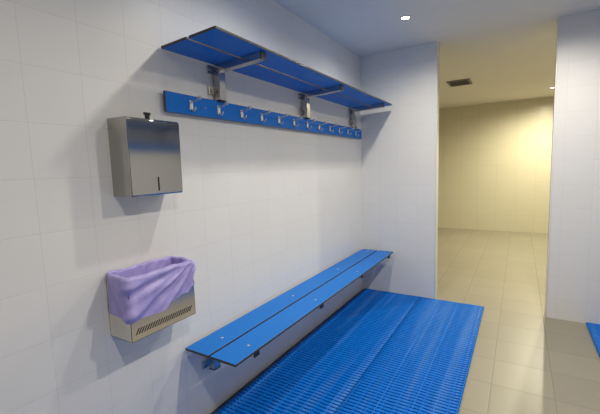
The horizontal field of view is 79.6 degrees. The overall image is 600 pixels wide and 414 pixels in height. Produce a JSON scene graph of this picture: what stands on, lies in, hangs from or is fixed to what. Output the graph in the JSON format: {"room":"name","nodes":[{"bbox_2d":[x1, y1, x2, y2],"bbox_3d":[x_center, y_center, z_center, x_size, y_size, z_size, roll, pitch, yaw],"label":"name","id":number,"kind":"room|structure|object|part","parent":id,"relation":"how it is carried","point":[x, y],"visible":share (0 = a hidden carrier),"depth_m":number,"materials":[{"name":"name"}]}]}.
{"room":"changing room","nodes":[
{"label":"changing room","id":0,"kind":"room"},
{"bbox_2d":[0,0,362,413],"bbox_3d":[-0.672,-0.088,1.845,0.100,2.607,5.252,2,7,31],"label":"wall","id":1,"kind":"structure","parent":0,"point":[260,211],"depth_m":1.68,"materials":[{"name":"white tile"}]},
{"bbox_2d":[107,112,182,196],"bbox_3d":[-0.681,-0.235,1.601,0.131,0.360,0.264,2,7,31],"label":"dispenser","id":2,"kind":"object","parent":1,"relation":"attached to","point":[145,155],"visible":1,"depth_m":1.52,"materials":[{"name":"metal"}]},
{"bbox_2d":[106,280,195,342],"bbox_3d":[-0.666,0.414,1.642,0.151,0.248,0.340,2,7,31],"label":"waste bin","id":3,"kind":"object","parent":1,"relation":"attached to","point":[182,307],"visible":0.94,"depth_m":1.56,"materials":[{"name":"metal"}]},
{"bbox_2d":[106,256,195,324],"bbox_3d":[-0.656,0.359,1.626,0.172,0.203,0.384,2,7,31],"label":"liner","id":4,"kind":"object","parent":3,"relation":"in","point":[151,286],"visible":0.99,"depth_m":1.54,"materials":[{"name":"purple plastic"}]},
{"bbox_2d":[163,90,361,138],"bbox_3d":[0.026,-0.641,2.768,0.104,0.098,2.506,2,7,31],"label":"hook rail","id":5,"kind":"object","parent":1,"relation":"attached to","point":[178,103],"visible":1,"depth_m":2.20,"materials":[{"name":"blue plastic"}]},
{"bbox_2d":[161,26,391,127],"bbox_3d":[0.135,-0.797,2.688,0.365,0.227,2.492,2,7,31],"label":"wall shelf","id":6,"kind":"object","parent":1,"relation":"attached to","point":[221,48],"visible":0.88,"depth_m":2.04,"materials":[{"name":"blue plastic"}]},
{"bbox_3d":[-0.475,-0.763,2.026,0.012,0.044,0.132,2,7,31],"label":"wall plate","id":7,"kind":"part","parent":6,"relation":"part of","materials":[{"name":"metal"}]},
{"bbox_3d":[-0.471,-0.651,2.038,0.012,0.046,0.132,2,7,31],"label":"wall plate","id":8,"kind":"part","parent":6,"relation":"part of","materials":[{"name":"metal"}]},
{"bbox_2d":[210,289,363,413],"bbox_3d":[-0.574,1.207,1.951,0.033,0.003,5.052,2,7,31],"label":"trim","id":9,"kind":"structure","parent":1,"relation":"attached to","point":[286,352],"depth_m":2.59,"materials":[{"name":"grey metal"}]},
{"bbox_2d":[185,249,392,370],"bbox_3d":[0.190,0.704,2.860,0.366,0.206,2.495,2,7,31],"label":"bench","id":10,"kind":"object","parent":1,"relation":"attached to","point":[243,338],"visible":1,"depth_m":2.26,"materials":[{"name":"blue plastic"}]},
{"bbox_3d":[-0.509,0.877,2.059,0.012,0.044,0.132,2,7,31],"label":"wall plate","id":11,"kind":"part","parent":10,"relation":"part of","materials":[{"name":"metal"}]},
{"bbox_2d":[227,228,599,413],"bbox_3d":[1.677,1.034,3.175,5.800,0.060,9.700,2,7,31],"label":"floor","id":12,"kind":"structure","parent":0,"point":[524,360],"depth_m":2.90,"materials":[{"name":"beige tile"}]},
{"bbox_2d":[214,288,418,413],"bbox_3d":[-0.048,1.154,2.204,0.598,0.020,4.042,2,7,31],"label":"floor mat","id":13,"kind":"object","parent":12,"relation":"on","point":[316,375],"visible":0.99,"depth_m":2.55,"materials":[{"name":"blue plastic"}]},
{"bbox_2d":[334,297,483,413],"bbox_3d":[0.464,1.171,1.893,0.600,0.020,4.042,2,7,31],"label":"floor mat","id":14,"kind":"object","parent":12,"relation":"on","point":[423,366],"visible":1,"depth_m":2.47,"materials":[{"name":"blue plastic"}]},
{"bbox_2d":[586,322,599,356],"bbox_3d":[1.789,1.215,1.089,0.966,0.020,4.042,2,7,31],"label":"floor mat","id":15,"kind":"object","parent":12,"relation":"on","point":[594,329],"visible":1,"depth_m":2.85,"materials":[{"name":"blue plastic"}]},
{"bbox_2d":[273,0,599,108],"bbox_3d":[1.593,-1.557,2.894,5.800,0.060,9.700,2,7,31],"label":"ceiling","id":16,"kind":"structure","parent":0,"point":[364,27],"depth_m":3.23,"materials":[{"name":"paint"}]},
{"bbox_2d":[400,15,410,19],"bbox_3d":[0.831,-1.492,2.838,0.088,0.007,0.088,2,7,31],"label":"recessed light","id":17,"kind":"object","parent":16,"relation":"in","point":[405,17],"visible":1,"depth_m":2.83,"materials":[{"name":"white metal"}]},
{"bbox_2d":[446,78,472,86],"bbox_3d":[2.304,-1.790,5.189,0.300,0.014,0.380,2,7,31],"label":"ceiling vent","id":18,"kind":"object","parent":16,"relation":"in","point":[468,81],"visible":1,"depth_m":5.16,"materials":[{"name":"grey metal"}]},
{"bbox_2d":[360,9,599,323],"bbox_3d":[1.989,-0.294,3.229,3.000,2.547,0.100,2,7,31],"label":"wall","id":19,"kind":"structure","parent":0,"point":[398,141],"depth_m":3.54,"materials":[{"name":"white tile"}]},
{"bbox_2d":[434,42,439,298],"bbox_3d":[1.373,-0.315,3.603,0.010,2.547,0.108,2,7,31],"label":"trim","id":20,"kind":"structure","parent":19,"relation":"attached to","point":[438,44],"depth_m":3.58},
{"bbox_2d":[544,17,558,316],"bbox_3d":[2.177,-0.288,3.115,0.010,2.547,0.108,2,7,31],"label":"trim","id":21,"kind":"structure","parent":19,"relation":"attached to","point":[557,29],"depth_m":3.08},
{"bbox_2d":[438,96,553,233],"bbox_3d":[4.124,-0.782,7.106,5.800,2.547,0.100,2,7,31],"label":"wall","id":22,"kind":"structure","parent":0,"point":[495,158],"depth_m":7.17,"materials":[{"name":"beige tile"}]}
]}

